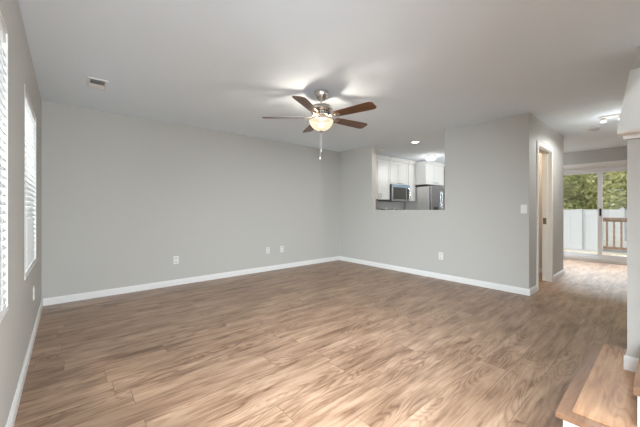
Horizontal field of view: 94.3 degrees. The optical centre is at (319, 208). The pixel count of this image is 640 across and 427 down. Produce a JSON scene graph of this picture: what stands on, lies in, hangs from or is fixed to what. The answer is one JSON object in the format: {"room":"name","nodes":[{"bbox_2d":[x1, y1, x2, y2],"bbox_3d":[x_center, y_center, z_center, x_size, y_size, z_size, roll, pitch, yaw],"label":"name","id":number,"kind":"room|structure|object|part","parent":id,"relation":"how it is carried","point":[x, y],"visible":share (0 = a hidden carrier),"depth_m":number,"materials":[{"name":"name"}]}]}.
{"room":"living room","nodes":[
{"label":"living room","id":0,"kind":"room"},
{"bbox_2d":[0,0,41,426],"bbox_3d":[-1.401,-0.060,1.181,0.140,2.440,6.295,0,0,-40],"label":"wall","id":1,"kind":"structure","parent":0,"point":[17,325],"depth_m":1.85,"materials":[{"name":"grey paint"}]},
{"bbox_2d":[0,11,7,322],"bbox_3d":[-1.308,-0.190,1.079,0.139,1.400,1.010,0,0,-40],"label":"window","id":2,"kind":"structure","parent":1,"relation":"in","point":[3,127],"depth_m":1.49,"materials":[{"name":"white plastic"}]},
{"bbox_2d":[0,19,6,314],"bbox_3d":[-1.279,-0.193,1.104,0.056,1.371,0.988,0,0,-40],"label":"window blind","id":3,"kind":"object","parent":2,"relation":"attached to","point":[3,282],"visible":1,"depth_m":1.44,"materials":[{"name":"white paint"}]},
{"bbox_3d":[-1.278,0.483,1.105,0.048,0.020,0.988,0,0,-40],"label":"rail","id":4,"kind":"part","parent":3,"relation":"part of","materials":[{"name":"white paint"}]},
{"bbox_3d":[-1.285,0.503,1.099,0.079,0.014,0.994,0,0,-40],"label":"sill","id":5,"kind":"part","parent":2,"relation":"part of","materials":[{"name":"white paint"}]},
{"bbox_2d":[6,299,42,426],"bbox_3d":[-1.349,1.117,1.239,0.014,0.086,6.035,0,0,-40],"label":"baseboard","id":6,"kind":"structure","parent":1,"relation":"attached to","point":[15,404],"depth_m":1.94,"materials":[{"name":"white paint"}]},
{"bbox_2d":[25,85,35,279],"bbox_3d":[-2.482,-0.190,2.457,0.139,1.400,1.010,0,0,-40],"label":"window","id":7,"kind":"structure","parent":1,"relation":"in","point":[31,171],"depth_m":2.85,"materials":[{"name":"white plastic"}]},
{"bbox_2d":[25,91,35,274],"bbox_3d":[-2.453,-0.193,2.482,0.056,1.371,0.988,0,0,-40],"label":"window blind","id":8,"kind":"object","parent":7,"relation":"attached to","point":[30,242],"visible":0.69,"depth_m":2.52,"materials":[{"name":"white paint"}]},
{"bbox_3d":[-2.452,0.483,2.483,0.048,0.020,0.988,0,0,-40],"label":"rail","id":9,"kind":"part","parent":8,"relation":"part of","materials":[{"name":"white paint"}]},
{"bbox_3d":[-2.657,-0.177,2.763,0.002,1.305,0.002,0,0,-40],"label":"ladder cord","id":10,"kind":"part","parent":8,"relation":"part of","materials":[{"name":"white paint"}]},
{"bbox_3d":[-2.459,0.503,2.477,0.079,0.014,0.994,0,0,-40],"label":"sill","id":11,"kind":"part","parent":7,"relation":"part of","materials":[{"name":"white paint"}]},
{"bbox_2d":[42,101,404,298],"bbox_3d":[0.068,-0.060,6.489,8.980,2.440,0.120,0,0,-40],"label":"wall","id":12,"kind":"structure","parent":0,"point":[123,196],"depth_m":4.41,"materials":[{"name":"grey paint"}]},
{"bbox_2d":[173,256,178,263],"bbox_3d":[-2.178,0.780,4.491,0.072,0.116,0.009,0,0,-40],"label":"wall outlet","id":13,"kind":"object","parent":12,"relation":"attached to","point":[175,258],"visible":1,"depth_m":4.49,"materials":[{"name":"white plastic"}]},
{"bbox_2d":[43,256,338,305],"bbox_3d":[-1.434,1.117,5.121,4.892,0.086,0.014,0,0,-40],"label":"baseboard","id":14,"kind":"structure","parent":12,"relation":"attached to","point":[108,292],"depth_m":4.41,"materials":[{"name":"white paint"}]},
{"bbox_2d":[376,154,391,199],"bbox_3d":[1.295,-0.740,7.168,0.830,1.050,0.433,0,0,-40],"label":"upper cabinet","id":15,"kind":"object","parent":12,"relation":"attached to","point":[382,162],"visible":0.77,"depth_m":7.14,"materials":[{"name":"white paint"}]},
{"bbox_3d":[1.237,-0.695,6.913,0.406,0.950,0.020,0,0,-40],"label":"door","id":16,"kind":"part","parent":15,"relation":"part of","materials":[{"name":"white paint"}]},
{"bbox_3d":[1.295,-1.222,7.168,0.830,0.085,0.433,0,0,-40],"label":"crown moulding","id":17,"kind":"part","parent":15,"relation":"part of","materials":[{"name":"white paint"}]},
{"bbox_3d":[1.553,-0.695,7.182,0.416,0.950,0.020,0,0,-40],"label":"door","id":18,"kind":"part","parent":15,"relation":"part of","materials":[{"name":"white paint"}]},
{"bbox_2d":[376,200,403,209],"bbox_3d":[1.443,0.000,7.574,2.400,0.480,0.012,0,0,-40],"label":"backsplash","id":19,"kind":"structure","parent":12,"relation":"attached to","point":[379,204],"depth_m":7.92,"materials":[{"name":"grey tile"}]},
{"bbox_2d":[390,157,409,184],"bbox_3d":[1.923,-0.935,7.704,0.780,0.660,0.433,0,0,-40],"label":"upper cabinet","id":20,"kind":"object","parent":12,"relation":"attached to","point":[398,167],"visible":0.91,"depth_m":7.55,"materials":[{"name":"white paint"}]},
{"bbox_2d":[378,184,410,201],"bbox_3d":[1.948,-0.392,7.674,0.770,0.413,0.487,0,0,-40],"label":"microwave","id":21,"kind":"object","parent":20,"relation":"attached to","point":[398,193],"visible":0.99,"depth_m":7.53,"materials":[{"name":"silver metal"}]},
{"bbox_3d":[2.014,-0.381,7.513,0.560,0.302,0.013,0,0,-40],"label":"door glass","id":22,"kind":"part","parent":21,"relation":"part of","materials":[{"name":"grey glass"}]},
{"bbox_3d":[2.057,-0.392,7.546,0.770,0.413,0.020,0,0,-40],"label":"door","id":23,"kind":"part","parent":21,"relation":"part of","materials":[{"name":"silver metal"}]},
{"bbox_3d":[1.876,-0.892,7.458,0.386,0.555,0.020,0,0,-40],"label":"door","id":24,"kind":"part","parent":20,"relation":"part of","materials":[{"name":"white paint"}]},
{"bbox_3d":[1.923,-1.222,7.704,0.780,0.085,0.433,0,0,-40],"label":"crown moulding","id":25,"kind":"part","parent":20,"relation":"part of","materials":[{"name":"white paint"}]},
{"bbox_3d":[2.173,-0.892,7.711,0.386,0.555,0.020,0,0,-40],"label":"door","id":26,"kind":"part","parent":20,"relation":"part of","materials":[{"name":"white paint"}]},
{"bbox_2d":[408,160,416,200],"bbox_3d":[2.359,-0.730,8.075,0.325,1.070,0.433,0,0,-40],"label":"upper cabinet","id":27,"kind":"object","parent":12,"relation":"attached to","point":[411,166],"visible":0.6,"depth_m":7.94,"materials":[{"name":"white paint"}]},
{"bbox_2d":[415,160,444,186],"bbox_3d":[2.963,-0.953,8.399,0.975,0.625,0.723,0,0,-40],"label":"upper cabinet","id":28,"kind":"object","parent":12,"relation":"attached to","point":[427,173],"visible":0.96,"depth_m":8.05,"materials":[{"name":"white paint"}]},
{"bbox_3d":[2.972,-0.910,8.011,0.481,0.520,0.020,0,0,-40],"label":"door","id":29,"kind":"part","parent":28,"relation":"part of","materials":[{"name":"white paint"}]},
{"bbox_3d":[2.963,-1.222,8.399,0.975,0.085,0.723,0,0,-40],"label":"crown moulding","id":30,"kind":"part","parent":28,"relation":"part of","materials":[{"name":"white paint"}]},
{"bbox_3d":[3.343,-0.910,8.327,0.486,0.520,0.020,0,0,-40],"label":"door","id":31,"kind":"part","parent":28,"relation":"part of","materials":[{"name":"white paint"}]},
{"bbox_2d":[14,259,626,426],"bbox_3d":[2.070,1.220,4.139,9.260,0.120,6.295,0,0,-40],"label":"floor","id":32,"kind":"structure","parent":0,"point":[337,343],"depth_m":2.44,"materials":[{"name":"laminate"}]},
{"bbox_2d":[379,208,397,209],"bbox_3d":[2.005,0.557,7.607,0.760,1.145,0.650,0,0,-40],"label":"range","id":33,"kind":"object","parent":32,"relation":"on","point":[379,208],"visible":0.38,"depth_m":7.76,"materials":[{"name":"silver metal"}]},
{"bbox_2d":[405,186,444,209],"bbox_3d":[3.015,0.273,8.319,0.900,1.735,0.857,0,0,-40],"label":"refrigerator","id":34,"kind":"object","parent":32,"relation":"on","point":[427,197],"visible":0.39,"depth_m":7.97,"materials":[{"name":"silver metal"}]},
{"bbox_3d":[3.056,0.253,7.921,0.447,1.695,0.065,0,0,-40],"label":"door","id":35,"kind":"part","parent":34,"relation":"part of","materials":[{"name":"silver metal"}]},
{"bbox_3d":[3.401,0.253,8.215,0.447,1.695,0.065,0,0,-40],"label":"door","id":36,"kind":"part","parent":34,"relation":"part of","materials":[{"name":"silver metal"}]},
{"bbox_2d":[555,342,639,426],"bbox_3d":[3.230,-0.120,2.198,4.152,2.561,1.557,0,0,-40],"label":"staircase","id":37,"kind":"structure","parent":32,"relation":"on","point":[601,393],"depth_m":1.54,"materials":[{"name":"brown wood"}]},
{"bbox_2d":[18,0,639,163],"bbox_3d":[2.070,-1.405,4.139,9.260,0.250,6.295,0,0,-40],"label":"ceiling","id":38,"kind":"structure","parent":0,"point":[428,68],"depth_m":2.57,"materials":[{"name":"white paint"}]},
{"bbox_2d":[87,77,107,89],"bbox_3d":[-2.279,-1.274,3.037,0.160,0.013,0.280,0,0,-40],"label":"ceiling vent","id":39,"kind":"object","parent":38,"relation":"in","point":[92,82],"visible":1,"depth_m":3.02,"materials":[{"name":"white metal"}]},
{"bbox_2d":[262,89,375,158],"bbox_3d":[0.051,-0.909,3.271,1.229,0.742,1.248,0,0,-40],"label":"ceiling fan","id":40,"kind":"object","parent":38,"relation":"hanging from","point":[321,121],"visible":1,"depth_m":3.17,"materials":[{"name":"brown wood"}]},
{"bbox_3d":[-0.397,-1.002,3.274,0.473,0.036,0.136,0,0,2],"label":"blade","id":41,"kind":"part","parent":40,"relation":"part of","materials":[{"name":"brown wood"}]},
{"bbox_3d":[-0.123,-1.002,2.875,0.136,0.036,0.473,0,0,20],"label":"blade","id":42,"kind":"part","parent":40,"relation":"part of","materials":[{"name":"brown wood"}]},
{"bbox_3d":[-0.102,-1.002,3.657,0.136,0.036,0.473,0,0,-16],"label":"blade","id":43,"kind":"part","parent":40,"relation":"part of","materials":[{"name":"brown wood"}]},
{"bbox_3d":[0.015,-0.911,3.263,0.262,0.114,0.262,0,0,-40],"label":"lamp shade","id":44,"kind":"part","parent":40,"relation":"part of","materials":[{"name":"white glass"}]},
{"bbox_3d":[0.354,-1.002,3.495,0.473,0.036,0.136,0,0,-34],"label":"blade","id":45,"kind":"part","parent":40,"relation":"part of","materials":[{"name":"brown wood"}]},
{"bbox_3d":[0.341,-1.002,3.012,0.473,0.036,0.136,0,0,38],"label":"blade","id":46,"kind":"part","parent":40,"relation":"part of","materials":[{"name":"brown wood"}]},
{"bbox_2d":[426,155,435,160],"bbox_3d":[2.699,-1.223,7.240,0.230,0.114,0.230,0,0,-40],"label":"flush ceiling light","id":47,"kind":"object","parent":38,"relation":"attached to","point":[429,157],"visible":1,"depth_m":7.16,"materials":[{"name":"white glass"}]},
{"bbox_2d":[588,126,599,130],"bbox_3d":[4.325,-1.255,4.684,0.144,0.050,0.144,0,0,-40],"label":"smoke detector","id":48,"kind":"object","parent":38,"relation":"attached to","point":[594,128],"visible":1,"depth_m":4.64,"materials":[{"name":"white plastic"}]},
{"bbox_2d":[598,113,620,122],"bbox_3d":[4.066,-1.237,4.016,0.120,0.086,0.440,0,0,-40],"label":"light bar","id":49,"kind":"object","parent":38,"relation":"attached to","point":[602,119],"visible":0.63,"depth_m":4.09,"materials":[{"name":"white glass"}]},
{"bbox_2d":[339,113,531,288],"bbox_3d":[1.657,-0.060,5.379,0.120,2.440,3.630,0,0,-40],"label":"wall","id":50,"kind":"structure","parent":0,"point":[482,233],"depth_m":4.59,"materials":[{"name":"grey paint"}]},
{"bbox_2d":[339,256,536,295],"bbox_3d":[1.734,1.117,5.436,0.339,0.086,3.644,0,0,-40],"label":"baseboard","id":51,"kind":"structure","parent":50,"relation":"attached to","point":[518,290],"depth_m":4.75,"materials":[{"name":"white paint"}]},
{"bbox_2d":[521,205,526,212],"bbox_3d":[2.746,0.007,4.000,0.011,0.118,0.074,0,0,-40],"label":"light switch","id":52,"kind":"object","parent":50,"relation":"attached to","point":[523,207],"visible":1,"depth_m":4.00,"materials":[{"name":"white plastic"}]},
{"bbox_2d":[439,146,626,260],"bbox_3d":[5.535,-0.060,7.104,0.140,2.440,6.035,0,0,-40],"label":"wall","id":53,"kind":"structure","parent":0,"point":[617,153],"depth_m":6.47,"materials":[{"name":"grey paint"}]},
{"bbox_2d":[563,166,626,260],"bbox_3d":[6.076,0.100,6.451,0.122,1.960,1.780,0,0,-40],"label":"door","id":54,"kind":"structure","parent":53,"relation":"in","point":[600,171],"depth_m":6.42,"materials":[{"name":"white plastic"}]},
{"bbox_3d":[5.835,0.110,6.778,0.035,1.870,0.860,0,0,-40],"label":"fixed panel","id":55,"kind":"part","parent":54,"relation":"part of","materials":[{"name":"clear glass"}]},
{"bbox_3d":[6.332,0.110,6.130,0.035,1.870,0.850,0,0,-40],"label":"sliding panel","id":56,"kind":"part","parent":54,"relation":"part of","materials":[{"name":"clear glass"}]},
{"bbox_2d":[563,160,626,169],"bbox_3d":[5.997,-0.935,6.384,0.090,0.110,1.940,0,0,-40],"label":"trim","id":57,"kind":"structure","parent":53,"relation":"attached to","point":[620,162],"depth_m":6.40,"materials":[{"name":"white paint"}]},
{"bbox_2d":[563,255,626,264],"bbox_3d":[5.474,1.117,7.052,0.020,0.086,6.035,0,0,-40],"label":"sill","id":58,"kind":"structure","parent":53,"relation":"attached to","point":[564,256],"depth_m":6.45,"materials":[{"name":"white paint"}]},
{"bbox_2d":[539,153,541,267],"bbox_3d":[3.851,-0.060,5.695,0.120,2.440,1.045,0,0,-40],"label":"wall","id":59,"kind":"structure","parent":0,"point":[540,154],"depth_m":5.41,"materials":[{"name":"beige paint"}]},
{"bbox_2d":[532,115,562,286],"bbox_3d":[3.558,-0.060,4.687,1.875,2.440,0.110,0,0,-40],"label":"wall","id":60,"kind":"structure","parent":0,"point":[541,132],"depth_m":4.84,"materials":[{"name":"grey paint"}]},
{"bbox_2d":[536,141,552,290],"bbox_3d":[3.111,0.103,4.752,0.848,2.114,0.821,0,0,-40],"label":"door frame","id":61,"kind":"structure","parent":60,"relation":"in","point":[547,152],"depth_m":4.70,"materials":[{"name":"beige paint"}]},
{"bbox_2d":[553,269,564,280],"bbox_3d":[3.638,1.117,5.432,0.814,0.086,1.169,0,0,-40],"label":"baseboard","id":62,"kind":"structure","parent":60,"relation":"attached to","point":[562,272],"depth_m":4.96,"materials":[{"name":"white paint"}]},
{"bbox_2d":[627,46,639,358],"bbox_3d":[3.394,-0.060,3.025,3.910,2.440,0.123,0,0,-40],"label":"wall","id":63,"kind":"structure","parent":0,"point":[633,145],"depth_m":1.78,"materials":[{"name":"grey paint"}]},
{"bbox_2d":[617,68,639,139],"bbox_3d":[2.191,-0.764,2.001,0.930,0.690,0.194,0,0,-40],"label":"trim","id":64,"kind":"structure","parent":63,"relation":"attached to","point":[628,128],"depth_m":1.88,"materials":[{"name":"white paint"}]},
{"bbox_3d":[2.208,-0.749,2.019,0.880,0.660,0.179,0,0,-40],"label":"moulding","id":65,"kind":"part","parent":64,"relation":"part of","materials":[{"name":"white paint"}]},
{"bbox_2d":[624,350,638,372],"bbox_3d":[3.384,1.027,3.026,3.924,0.266,0.137,0,0,-40],"label":"baseboard","id":66,"kind":"structure","parent":63,"relation":"attached to","point":[630,363],"depth_m":1.78,"materials":[{"name":"white paint"}]},
{"label":"outside","id":67,"kind":"structure","parent":0,"visible":0},
{"bbox_3d":[26.219,1.660,22.339,51.110,0.200,80.000,0,0,-40],"label":"ground","id":68,"kind":"structure","parent":67,"visible":0},
{"bbox_2d":[563,174,592,208],"bbox_3d":[12.372,-1.249,15.643,3.496,5.634,3.126,0,0,-40],"label":"leafy tree","id":69,"kind":"object","parent":68,"relation":"on","point":[569,203],"visible":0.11,"depth_m":14.86,"materials":[{"name":"green plant"}]},
{"bbox_2d":[563,173,608,208],"bbox_3d":[13.637,-1.561,15.544,3.274,6.269,2.969,0,0,-40],"label":"leafy tree","id":70,"kind":"object","parent":68,"relation":"on","point":[585,175],"visible":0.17,"depth_m":14.87,"materials":[{"name":"green plant"}]},
{"bbox_2d":[563,240,626,254],"bbox_3d":[9.853,1.435,8.395,8.110,0.250,12.000,0,0,-40],"label":"deck","id":71,"kind":"object","parent":68,"relation":"on","point":[610,242],"depth_m":9.26,"materials":[{"name":"wood"}]},
{"bbox_2d":[563,209,603,250],"bbox_3d":[6.990,0.660,11.224,0.144,1.300,5.424,0,0,-40],"label":"vinyl fence","id":72,"kind":"object","parent":71,"relation":"on","point":[580,227],"visible":0.3,"depth_m":9.53,"materials":[{"name":"white plastic"}]},
{"bbox_3d":[7.612,0.703,10.494,0.040,0.975,2.270,0,0,-40],"label":"fence panel","id":73,"kind":"part","parent":72,"relation":"part of","materials":[{"name":"white plastic"}]},
{"bbox_3d":[7.612,1.245,10.494,0.050,0.130,2.270,0,0,-40],"label":"rail","id":74,"kind":"part","parent":72,"relation":"part of","materials":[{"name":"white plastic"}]},
{"bbox_3d":[7.612,0.155,10.494,0.050,0.140,2.270,0,0,-40],"label":"rail","id":75,"kind":"part","parent":72,"relation":"part of","materials":[{"name":"white plastic"}]},
{"bbox_3d":[8.390,0.682,9.581,0.124,1.255,0.124,0,0,-40],"label":"post","id":76,"kind":"part","parent":72,"relation":"part of","materials":[{"name":"white plastic"}]},
{"bbox_3d":[8.546,0.703,9.398,0.040,0.975,0.354,0,0,-40],"label":"fence panel","id":77,"kind":"part","parent":72,"relation":"part of","materials":[{"name":"white plastic"}]},
{"bbox_3d":[8.546,1.245,9.398,0.050,0.130,0.354,0,0,-40],"label":"rail","id":78,"kind":"part","parent":72,"relation":"part of","materials":[{"name":"white plastic"}]},
{"bbox_3d":[8.546,0.155,9.398,0.050,0.140,0.354,0,0,-40],"label":"rail","id":79,"kind":"part","parent":72,"relation":"part of","materials":[{"name":"white plastic"}]},
{"bbox_3d":[8.702,0.682,9.214,0.124,1.255,0.124,0,0,-40],"label":"post","id":80,"kind":"part","parent":72,"relation":"part of","materials":[{"name":"white plastic"}]},
{"bbox_2d":[563,250,626,256],"bbox_3d":[6.176,1.149,6.536,0.100,0.322,1.780,0,0,-40],"label":"threshold","id":81,"kind":"object","parent":71,"relation":"on","point":[563,250],"depth_m":6.56,"materials":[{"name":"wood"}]},
{"bbox_2d":[603,217,626,249],"bbox_3d":[9.482,0.792,8.145,0.120,1.035,2.500,0,0,-40],"label":"deck railing","id":82,"kind":"object","parent":71,"relation":"on","point":[605,219],"visible":0.6,"depth_m":8.89,"materials":[{"name":"brown wood"}]},
{"bbox_3d":[9.482,1.192,8.145,0.040,0.075,2.500,0,0,-40],"label":"rail","id":83,"kind":"part","parent":82,"relation":"part of","materials":[{"name":"brown wood"}]},
{"bbox_2d":[563,208,626,240],"bbox_3d":[12.940,0.762,11.025,0.144,1.595,12.144,0,0,-40],"label":"vinyl fence","id":84,"kind":"object","parent":68,"relation":"on","point":[622,212],"visible":0.13,"depth_m":12.12,"materials":[{"name":"white plastic"}]},
{"bbox_3d":[11.383,0.110,12.852,0.050,0.140,2.272,0,0,-40],"label":"rail","id":85,"kind":"part","parent":84,"relation":"part of","materials":[{"name":"white plastic"}]},
{"bbox_3d":[11.383,0.805,12.852,0.040,1.270,2.272,0,0,-40],"label":"fence panel","id":86,"kind":"part","parent":84,"relation":"part of","materials":[{"name":"white plastic"}]},
{"bbox_3d":[12.162,0.785,11.939,0.124,1.550,0.124,0,0,-40],"label":"post","id":87,"kind":"part","parent":84,"relation":"part of","materials":[{"name":"white plastic"}]},
{"bbox_3d":[12.940,0.805,11.025,0.040,1.270,2.272,0,0,-40],"label":"fence panel","id":88,"kind":"part","parent":84,"relation":"part of","materials":[{"name":"white plastic"}]},
{"bbox_2d":[571,171,626,208],"bbox_3d":[14.134,-1.271,14.307,3.126,5.767,3.286,0,0,-40],"label":"leafy tree","id":89,"kind":"object","parent":68,"relation":"on","point":[610,192],"visible":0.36,"depth_m":13.96,"materials":[{"name":"green plant"}]},
{"bbox_2d":[606,176,626,209],"bbox_3d":[15.802,-1.723,14.421,3.454,6.571,3.530,0,0,-40],"label":"leafy tree","id":90,"kind":"object","parent":68,"relation":"on","point":[607,176],"visible":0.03,"depth_m":14.82,"materials":[{"name":"green plant"}]}
]}

